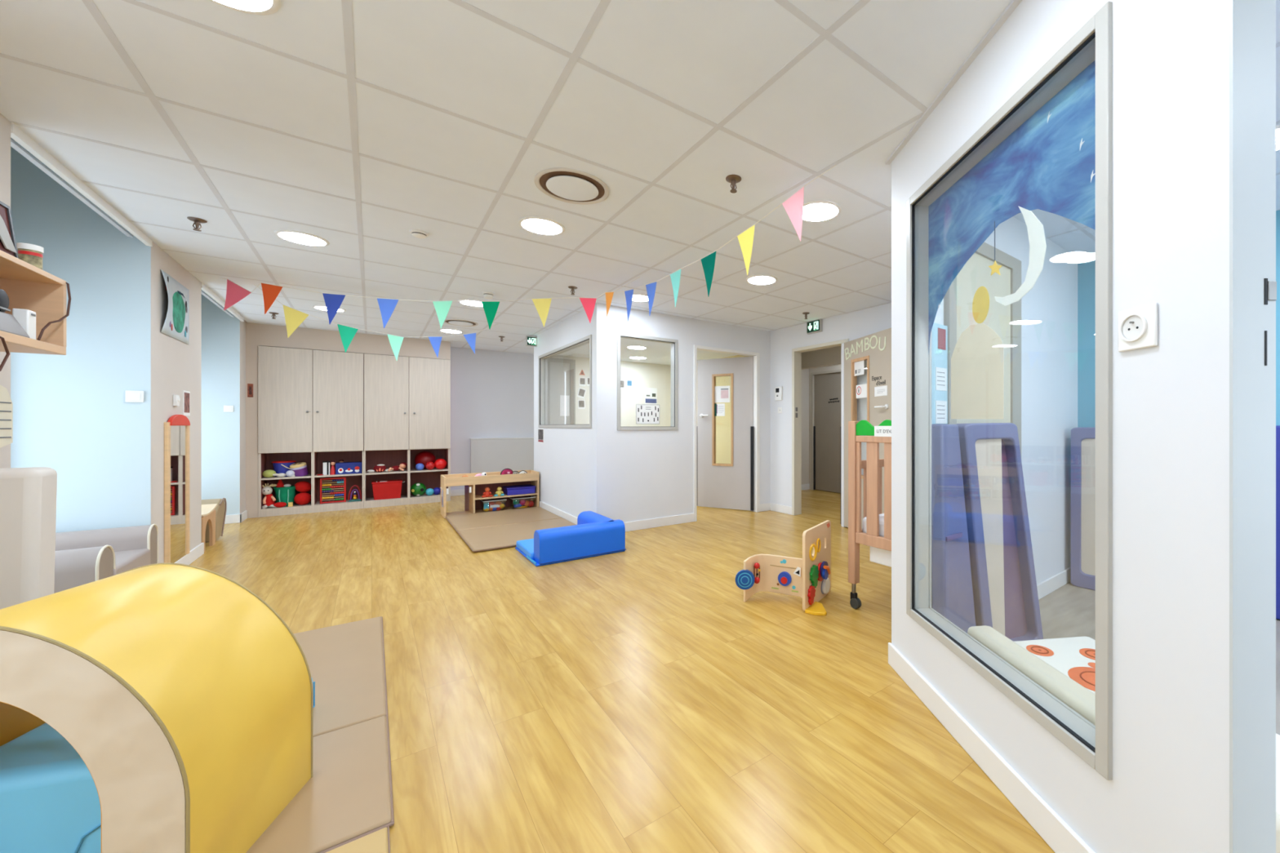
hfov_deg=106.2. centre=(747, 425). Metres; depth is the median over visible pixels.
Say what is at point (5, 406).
print
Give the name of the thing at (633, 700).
floor
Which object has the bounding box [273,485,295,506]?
fabric bag
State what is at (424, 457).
ball
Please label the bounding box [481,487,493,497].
toy figure
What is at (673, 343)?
window
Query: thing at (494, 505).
toy
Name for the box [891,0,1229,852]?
wall
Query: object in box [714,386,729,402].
paper notice
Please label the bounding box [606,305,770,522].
wall
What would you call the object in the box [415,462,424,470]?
ball
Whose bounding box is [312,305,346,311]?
recessed light
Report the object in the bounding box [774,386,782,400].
intercom
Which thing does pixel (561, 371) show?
door
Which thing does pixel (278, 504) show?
ball
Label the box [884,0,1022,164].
trim
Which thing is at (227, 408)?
light switch
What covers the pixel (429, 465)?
ball
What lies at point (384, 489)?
crate
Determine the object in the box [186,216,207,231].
sprinkler head
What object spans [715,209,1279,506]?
wall
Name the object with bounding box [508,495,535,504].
storage bin
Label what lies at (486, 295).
smoke detector
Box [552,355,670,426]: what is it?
wall
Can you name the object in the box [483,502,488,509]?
toy
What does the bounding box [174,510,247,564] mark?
baseboard
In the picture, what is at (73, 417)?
wall
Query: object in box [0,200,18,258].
picture frame
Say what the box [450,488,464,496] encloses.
baseboard
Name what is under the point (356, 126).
ceiling
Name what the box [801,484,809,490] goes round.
baseboard
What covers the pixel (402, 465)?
baby doll
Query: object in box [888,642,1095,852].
baseboard
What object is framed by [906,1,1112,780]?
window
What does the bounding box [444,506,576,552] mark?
floor mat
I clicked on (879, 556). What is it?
drawer box
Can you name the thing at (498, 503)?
toy
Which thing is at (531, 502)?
toy
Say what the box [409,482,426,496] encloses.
ball
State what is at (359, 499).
arch
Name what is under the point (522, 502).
toy
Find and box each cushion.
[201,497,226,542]
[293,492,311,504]
[294,481,311,492]
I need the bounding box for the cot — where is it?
[848,419,891,608]
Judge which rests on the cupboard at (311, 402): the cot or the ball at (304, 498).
the ball at (304, 498)
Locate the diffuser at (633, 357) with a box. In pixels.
[630,356,645,359]
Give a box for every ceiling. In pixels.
[0,0,1279,354]
[559,337,735,364]
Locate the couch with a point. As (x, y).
(82, 557)
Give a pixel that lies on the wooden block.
(290, 504)
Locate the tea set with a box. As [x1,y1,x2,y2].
[367,464,391,472]
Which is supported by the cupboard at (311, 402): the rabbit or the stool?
the rabbit
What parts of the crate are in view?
lid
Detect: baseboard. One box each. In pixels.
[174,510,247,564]
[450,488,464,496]
[538,500,791,531]
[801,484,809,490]
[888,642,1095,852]
[1036,567,1070,599]
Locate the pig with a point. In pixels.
(482, 473)
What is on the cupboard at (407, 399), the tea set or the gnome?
the tea set
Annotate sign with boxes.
[525,336,536,346]
[806,319,822,334]
[871,376,885,385]
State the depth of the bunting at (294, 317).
4.44 m
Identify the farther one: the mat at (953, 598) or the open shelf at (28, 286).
the mat at (953, 598)
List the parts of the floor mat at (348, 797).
panel, panel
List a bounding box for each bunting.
[222,276,639,329]
[253,284,498,360]
[604,164,835,320]
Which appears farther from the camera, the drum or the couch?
the drum
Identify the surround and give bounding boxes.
[245,322,450,518]
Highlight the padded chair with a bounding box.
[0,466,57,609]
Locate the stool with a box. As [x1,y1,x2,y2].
[201,503,217,551]
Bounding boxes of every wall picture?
[577,387,586,398]
[577,400,585,408]
[579,377,585,386]
[586,377,589,386]
[620,379,624,389]
[626,379,632,387]
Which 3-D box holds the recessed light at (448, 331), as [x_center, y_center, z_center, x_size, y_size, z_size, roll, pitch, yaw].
[-3.930,-1.254,6.266,0.270,0.008,0.270,0,0,-39]
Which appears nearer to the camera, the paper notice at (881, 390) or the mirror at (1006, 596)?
the mirror at (1006, 596)
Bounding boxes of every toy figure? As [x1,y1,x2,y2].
[329,460,335,475]
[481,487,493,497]
[493,487,504,496]
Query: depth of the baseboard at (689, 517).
5.44 m
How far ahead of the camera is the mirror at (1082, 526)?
3.27 m
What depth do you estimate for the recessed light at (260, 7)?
1.41 m
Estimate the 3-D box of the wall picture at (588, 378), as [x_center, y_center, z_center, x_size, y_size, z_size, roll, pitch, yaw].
[-2.374,-0.661,7.118,0.090,0.127,0.004,0,0,-39]
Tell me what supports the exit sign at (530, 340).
attached to the wall at (571, 463)
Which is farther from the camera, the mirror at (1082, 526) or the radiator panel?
the radiator panel
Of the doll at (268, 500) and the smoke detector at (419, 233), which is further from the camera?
the doll at (268, 500)
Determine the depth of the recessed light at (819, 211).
2.75 m
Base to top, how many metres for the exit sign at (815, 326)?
0.149 m
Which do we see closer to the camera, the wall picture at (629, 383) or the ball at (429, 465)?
the ball at (429, 465)
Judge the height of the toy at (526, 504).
0.082 m
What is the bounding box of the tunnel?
[0,563,312,852]
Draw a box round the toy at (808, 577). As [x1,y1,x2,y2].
[735,520,831,615]
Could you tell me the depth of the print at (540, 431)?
6.42 m
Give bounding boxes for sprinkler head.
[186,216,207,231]
[268,311,279,319]
[568,285,577,295]
[725,174,741,193]
[802,312,809,319]
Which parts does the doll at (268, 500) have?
arm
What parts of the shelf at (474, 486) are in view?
panel, panel, shelf, panel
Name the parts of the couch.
armrest, armrest, seat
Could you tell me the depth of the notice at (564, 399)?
6.87 m
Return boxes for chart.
[635,404,659,423]
[644,387,657,404]
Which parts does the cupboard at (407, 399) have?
door, frame, door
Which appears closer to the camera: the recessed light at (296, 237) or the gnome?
the recessed light at (296, 237)
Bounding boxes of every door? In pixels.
[547,357,575,424]
[693,345,759,521]
[791,328,891,528]
[810,368,841,493]
[943,241,1021,455]
[1229,0,1276,852]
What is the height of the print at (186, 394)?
0.200 m
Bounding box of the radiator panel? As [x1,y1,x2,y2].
[469,437,533,473]
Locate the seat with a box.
[515,511,626,566]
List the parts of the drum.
lid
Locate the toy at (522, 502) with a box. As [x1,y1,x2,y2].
[519,499,525,505]
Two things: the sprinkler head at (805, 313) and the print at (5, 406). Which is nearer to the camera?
the print at (5, 406)
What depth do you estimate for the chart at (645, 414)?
5.22 m
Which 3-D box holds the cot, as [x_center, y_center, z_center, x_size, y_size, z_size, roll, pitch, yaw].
[1.267,0.548,3.080,1.182,1.164,0.572,0,0,-39]
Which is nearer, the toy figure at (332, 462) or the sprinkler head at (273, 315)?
the sprinkler head at (273, 315)
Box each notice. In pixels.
[560,395,568,416]
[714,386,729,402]
[716,403,724,416]
[854,360,864,376]
[856,383,866,398]
[874,385,887,396]
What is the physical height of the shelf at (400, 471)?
0.020 m
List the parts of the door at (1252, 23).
strike plate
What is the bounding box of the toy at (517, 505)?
[513,503,521,507]
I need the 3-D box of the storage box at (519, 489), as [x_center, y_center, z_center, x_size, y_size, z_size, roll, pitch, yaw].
[-3.101,0.874,6.421,0.360,0.097,0.266,0,0,-39]
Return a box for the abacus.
[320,477,346,503]
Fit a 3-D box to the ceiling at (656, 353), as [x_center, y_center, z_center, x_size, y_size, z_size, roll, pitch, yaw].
[-1.328,-1.045,6.603,2.335,0.050,2.294,0,0,-39]
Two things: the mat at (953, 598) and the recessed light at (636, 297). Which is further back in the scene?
the recessed light at (636, 297)
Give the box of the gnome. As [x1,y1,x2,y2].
[271,479,290,487]
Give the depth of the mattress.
2.84 m
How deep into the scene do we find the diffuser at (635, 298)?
4.64 m
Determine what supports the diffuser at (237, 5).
attached to the recessed light at (260, 7)
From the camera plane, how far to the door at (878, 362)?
5.18 m
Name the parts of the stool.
seat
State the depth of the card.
6.45 m
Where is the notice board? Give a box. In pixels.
[931,322,947,424]
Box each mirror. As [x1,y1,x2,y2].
[164,414,190,563]
[956,422,1043,641]
[1070,426,1095,591]
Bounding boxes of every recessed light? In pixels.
[209,0,280,15]
[274,229,329,246]
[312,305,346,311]
[439,328,462,333]
[457,299,483,306]
[518,216,564,235]
[624,293,648,302]
[626,345,647,349]
[628,355,647,359]
[746,274,777,284]
[802,200,841,222]
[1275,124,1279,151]
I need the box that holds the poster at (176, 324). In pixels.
[160,269,189,344]
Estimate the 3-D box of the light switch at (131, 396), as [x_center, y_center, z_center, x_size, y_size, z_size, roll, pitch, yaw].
[-4.089,-0.195,3.150,0.078,0.078,0.013,0,0,-39]
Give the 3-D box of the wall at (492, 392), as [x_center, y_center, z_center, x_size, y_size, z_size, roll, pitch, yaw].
[-3.520,-0.064,8.598,3.400,2.388,0.100,0,0,-39]
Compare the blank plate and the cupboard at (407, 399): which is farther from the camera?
the cupboard at (407, 399)
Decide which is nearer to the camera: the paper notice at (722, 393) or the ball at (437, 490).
the paper notice at (722, 393)
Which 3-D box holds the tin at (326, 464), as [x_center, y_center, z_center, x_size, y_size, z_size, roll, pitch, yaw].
[-5.612,0.565,6.295,0.073,0.180,0.064,0,0,-39]
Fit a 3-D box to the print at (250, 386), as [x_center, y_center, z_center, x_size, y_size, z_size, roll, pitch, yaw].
[-6.075,-0.430,5.770,0.048,0.165,0.004,0,0,-39]
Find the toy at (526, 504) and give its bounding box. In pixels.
[524,500,528,506]
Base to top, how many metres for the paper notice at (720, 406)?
0.170 m
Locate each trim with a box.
[10,122,244,321]
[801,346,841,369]
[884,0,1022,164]
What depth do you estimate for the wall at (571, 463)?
5.31 m
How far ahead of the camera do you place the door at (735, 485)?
6.29 m
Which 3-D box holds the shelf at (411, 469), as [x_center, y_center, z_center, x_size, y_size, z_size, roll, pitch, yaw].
[-4.774,0.665,7.064,0.463,0.020,0.400,0,0,-39]
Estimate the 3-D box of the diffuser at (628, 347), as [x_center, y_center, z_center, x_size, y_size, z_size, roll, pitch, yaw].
[-1.437,-1.015,6.141,0.234,0.004,0.234,0,0,-39]
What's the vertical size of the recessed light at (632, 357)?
0.008 m
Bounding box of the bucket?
[271,460,296,476]
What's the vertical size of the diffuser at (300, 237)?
0.004 m
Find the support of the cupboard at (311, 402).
on the floor
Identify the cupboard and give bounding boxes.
[257,346,364,517]
[364,353,450,508]
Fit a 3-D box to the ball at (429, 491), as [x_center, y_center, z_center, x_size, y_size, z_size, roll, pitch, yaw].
[-4.703,0.982,6.993,0.106,0.106,0.106,0,0,-39]
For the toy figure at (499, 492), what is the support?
on the shelf at (474, 486)
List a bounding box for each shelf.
[0,249,66,355]
[261,474,311,479]
[314,472,362,477]
[365,469,407,475]
[409,467,448,472]
[440,470,538,518]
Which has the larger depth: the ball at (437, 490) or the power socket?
the ball at (437, 490)
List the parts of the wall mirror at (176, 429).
glass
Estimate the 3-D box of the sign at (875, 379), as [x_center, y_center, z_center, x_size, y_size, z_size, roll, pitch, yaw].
[1.287,-0.445,4.626,0.002,0.098,0.224,0,0,-19]
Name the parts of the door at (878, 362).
handle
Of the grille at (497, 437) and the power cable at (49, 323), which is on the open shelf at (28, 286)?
the power cable at (49, 323)
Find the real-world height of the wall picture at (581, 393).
0.165 m
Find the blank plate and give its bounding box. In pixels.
[777,407,782,413]
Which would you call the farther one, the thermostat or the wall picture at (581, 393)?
the wall picture at (581, 393)
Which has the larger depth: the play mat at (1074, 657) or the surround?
the surround
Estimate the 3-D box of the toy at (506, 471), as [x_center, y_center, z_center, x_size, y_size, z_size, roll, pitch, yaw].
[-3.217,0.651,6.322,0.130,0.158,0.125,0,0,4]
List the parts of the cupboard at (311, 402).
door, frame, door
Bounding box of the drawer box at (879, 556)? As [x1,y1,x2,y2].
[870,546,891,567]
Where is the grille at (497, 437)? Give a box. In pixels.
[469,437,533,439]
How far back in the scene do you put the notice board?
2.28 m
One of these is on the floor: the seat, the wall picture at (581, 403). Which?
the seat
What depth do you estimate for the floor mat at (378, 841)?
1.25 m
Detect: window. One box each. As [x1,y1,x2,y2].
[538,334,591,427]
[617,332,677,430]
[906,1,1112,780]
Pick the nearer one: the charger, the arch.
the charger
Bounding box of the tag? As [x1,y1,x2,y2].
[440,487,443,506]
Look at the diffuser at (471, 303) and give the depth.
4.82 m
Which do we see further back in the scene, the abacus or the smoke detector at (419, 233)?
the abacus
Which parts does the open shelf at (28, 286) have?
panel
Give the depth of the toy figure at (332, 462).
6.31 m
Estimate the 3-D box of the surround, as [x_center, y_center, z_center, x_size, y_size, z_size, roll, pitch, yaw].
[-5.454,-0.064,6.631,2.123,2.388,0.570,0,0,-39]
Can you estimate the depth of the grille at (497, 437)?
8.01 m
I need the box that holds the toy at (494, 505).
[489,504,499,507]
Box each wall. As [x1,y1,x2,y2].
[0,113,246,563]
[450,346,533,489]
[533,302,606,517]
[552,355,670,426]
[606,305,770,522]
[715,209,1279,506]
[801,364,841,489]
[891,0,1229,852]
[931,216,1077,608]
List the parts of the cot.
leg, caster stem, rail, rail, rail, headboard, label plate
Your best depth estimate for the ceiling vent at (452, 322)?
5.72 m
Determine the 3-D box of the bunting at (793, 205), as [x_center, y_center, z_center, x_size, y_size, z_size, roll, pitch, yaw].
[-0.495,-1.020,3.325,0.138,0.457,2.821,0,0,-39]
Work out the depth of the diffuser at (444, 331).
6.24 m
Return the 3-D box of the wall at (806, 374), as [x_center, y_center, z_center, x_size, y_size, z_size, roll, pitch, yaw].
[1.210,-0.064,6.887,1.930,2.388,2.670,0,0,-39]
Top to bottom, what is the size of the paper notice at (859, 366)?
0.165 m
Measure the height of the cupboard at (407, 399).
2.115 m
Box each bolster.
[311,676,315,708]
[967,625,1279,852]
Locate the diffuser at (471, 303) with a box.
[460,300,482,306]
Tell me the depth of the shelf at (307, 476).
5.99 m
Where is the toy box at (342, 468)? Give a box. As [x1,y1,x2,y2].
[335,462,362,474]
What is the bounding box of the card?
[714,403,716,416]
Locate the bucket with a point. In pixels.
(282, 466)
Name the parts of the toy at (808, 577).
bead frame, panel, foot plate, tall panel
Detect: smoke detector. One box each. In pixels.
[408,229,428,238]
[482,291,494,299]
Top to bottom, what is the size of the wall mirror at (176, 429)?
1.115 m
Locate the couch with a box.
[53,524,158,593]
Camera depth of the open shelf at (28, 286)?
1.71 m
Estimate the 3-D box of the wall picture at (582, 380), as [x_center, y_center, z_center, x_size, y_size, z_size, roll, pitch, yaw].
[-2.461,-0.655,7.049,0.096,0.126,0.004,0,0,-39]
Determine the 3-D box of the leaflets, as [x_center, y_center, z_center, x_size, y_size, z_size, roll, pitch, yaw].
[-2.968,-0.040,1.868,0.012,0.300,0.180,0,0,-39]
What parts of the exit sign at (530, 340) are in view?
panel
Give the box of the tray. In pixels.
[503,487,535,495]
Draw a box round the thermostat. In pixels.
[173,395,180,406]
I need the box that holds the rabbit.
[272,470,294,477]
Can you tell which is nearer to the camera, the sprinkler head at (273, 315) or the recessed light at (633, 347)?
the sprinkler head at (273, 315)
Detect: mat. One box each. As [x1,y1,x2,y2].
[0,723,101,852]
[245,616,394,852]
[323,825,390,852]
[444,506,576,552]
[931,424,976,633]
[1014,635,1279,814]
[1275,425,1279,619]
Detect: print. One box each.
[0,401,11,438]
[182,390,190,415]
[247,383,253,397]
[537,428,543,442]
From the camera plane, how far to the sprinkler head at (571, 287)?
4.28 m
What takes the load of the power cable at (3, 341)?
hanging from the open shelf at (28, 286)
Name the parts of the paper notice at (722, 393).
pink panel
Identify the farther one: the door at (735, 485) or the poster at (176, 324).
the door at (735, 485)
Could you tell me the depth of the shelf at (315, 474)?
6.30 m
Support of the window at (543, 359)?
in the wall at (571, 463)
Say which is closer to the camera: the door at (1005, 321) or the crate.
the door at (1005, 321)
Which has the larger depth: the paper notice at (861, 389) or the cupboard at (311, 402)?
the cupboard at (311, 402)
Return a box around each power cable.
[0,336,9,371]
[36,282,71,340]
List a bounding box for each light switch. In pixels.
[125,390,143,402]
[223,404,233,412]
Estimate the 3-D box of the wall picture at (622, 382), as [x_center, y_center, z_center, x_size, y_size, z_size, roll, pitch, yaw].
[-1.978,-0.645,7.433,0.102,0.150,0.004,0,0,-39]
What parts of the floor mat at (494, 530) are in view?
panel, panel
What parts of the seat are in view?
cyan trim, backrest, armrest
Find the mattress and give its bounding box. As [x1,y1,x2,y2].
[862,513,884,537]
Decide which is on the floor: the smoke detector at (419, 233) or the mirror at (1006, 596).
the mirror at (1006, 596)
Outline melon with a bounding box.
[262,470,275,477]
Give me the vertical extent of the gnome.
0.108 m
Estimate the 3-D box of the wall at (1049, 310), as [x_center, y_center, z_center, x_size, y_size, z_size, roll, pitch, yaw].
[1.608,-0.064,2.905,2.205,2.388,0.093,0,0,-39]
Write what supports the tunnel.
on the floor mat at (348, 797)
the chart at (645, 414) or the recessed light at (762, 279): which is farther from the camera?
the chart at (645, 414)
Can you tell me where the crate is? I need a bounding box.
[371,479,404,499]
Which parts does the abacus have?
post, rail, rail, post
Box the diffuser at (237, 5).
[214,0,272,11]
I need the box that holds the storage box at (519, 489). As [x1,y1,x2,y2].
[502,484,535,495]
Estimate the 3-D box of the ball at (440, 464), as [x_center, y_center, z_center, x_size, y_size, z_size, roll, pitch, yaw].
[-4.603,0.575,7.085,0.160,0.160,0.160,0,0,-39]
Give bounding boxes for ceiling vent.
[444,319,478,326]
[533,167,608,204]
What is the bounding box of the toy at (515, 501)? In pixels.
[512,499,519,504]
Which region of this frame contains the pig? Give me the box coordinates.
[475,472,486,475]
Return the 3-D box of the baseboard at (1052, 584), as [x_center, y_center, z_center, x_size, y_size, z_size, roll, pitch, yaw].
[2.074,1.078,3.208,1.040,0.096,0.013,0,0,-39]
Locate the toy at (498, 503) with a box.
[494,501,502,505]
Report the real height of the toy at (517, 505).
0.062 m
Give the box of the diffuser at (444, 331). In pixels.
[440,329,461,333]
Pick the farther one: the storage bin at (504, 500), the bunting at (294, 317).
the storage bin at (504, 500)
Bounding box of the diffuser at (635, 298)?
[632,295,648,301]
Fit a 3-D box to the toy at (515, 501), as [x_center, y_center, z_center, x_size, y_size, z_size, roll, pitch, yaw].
[-3.094,1.021,6.320,0.080,0.084,0.060,0,0,-39]
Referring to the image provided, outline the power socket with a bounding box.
[1118,302,1157,351]
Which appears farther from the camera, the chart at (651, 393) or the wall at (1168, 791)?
the chart at (651, 393)
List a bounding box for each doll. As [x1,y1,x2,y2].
[262,483,276,508]
[387,462,407,471]
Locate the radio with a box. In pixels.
[0,288,29,337]
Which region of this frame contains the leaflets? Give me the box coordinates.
[0,384,13,448]
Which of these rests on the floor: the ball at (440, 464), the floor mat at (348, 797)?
the floor mat at (348, 797)
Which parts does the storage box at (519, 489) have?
lid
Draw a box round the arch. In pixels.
[347,484,361,502]
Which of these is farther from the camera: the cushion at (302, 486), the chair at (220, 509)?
the cushion at (302, 486)
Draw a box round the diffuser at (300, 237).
[278,231,325,245]
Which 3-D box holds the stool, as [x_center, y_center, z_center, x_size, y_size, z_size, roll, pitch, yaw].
[-5.111,0.941,4.234,0.395,0.378,0.500,0,0,-39]
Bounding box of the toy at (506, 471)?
[500,468,513,475]
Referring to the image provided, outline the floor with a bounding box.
[190,489,1279,852]
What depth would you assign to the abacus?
6.32 m
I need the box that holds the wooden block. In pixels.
[288,502,293,506]
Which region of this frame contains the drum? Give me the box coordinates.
[289,462,308,476]
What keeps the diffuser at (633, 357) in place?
attached to the recessed light at (632, 357)
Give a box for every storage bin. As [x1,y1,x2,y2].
[480,497,506,509]
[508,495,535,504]
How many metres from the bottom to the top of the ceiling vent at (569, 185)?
0.015 m
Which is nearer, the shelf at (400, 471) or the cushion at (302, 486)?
the cushion at (302, 486)
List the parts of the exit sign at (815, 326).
panel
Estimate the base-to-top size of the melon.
0.098 m
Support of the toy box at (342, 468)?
on the cupboard at (311, 402)
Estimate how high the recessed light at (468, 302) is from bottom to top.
0.008 m
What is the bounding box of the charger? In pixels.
[12,308,35,339]
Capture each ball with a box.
[273,502,286,507]
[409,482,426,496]
[413,451,435,469]
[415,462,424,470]
[425,462,435,470]
[425,488,434,495]
[433,487,440,494]
[434,458,446,469]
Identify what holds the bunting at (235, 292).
hanging from the ceiling at (356, 126)
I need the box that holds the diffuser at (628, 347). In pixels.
[627,346,645,349]
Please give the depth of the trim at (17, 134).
2.44 m
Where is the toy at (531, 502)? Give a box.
[528,500,533,506]
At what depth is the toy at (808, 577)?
3.04 m
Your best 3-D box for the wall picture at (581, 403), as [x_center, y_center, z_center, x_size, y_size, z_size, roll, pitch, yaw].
[-2.472,-0.316,7.040,0.109,0.138,0.004,0,0,-39]
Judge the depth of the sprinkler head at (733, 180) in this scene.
2.39 m
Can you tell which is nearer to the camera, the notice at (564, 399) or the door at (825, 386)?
the notice at (564, 399)
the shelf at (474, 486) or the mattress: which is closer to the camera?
the mattress

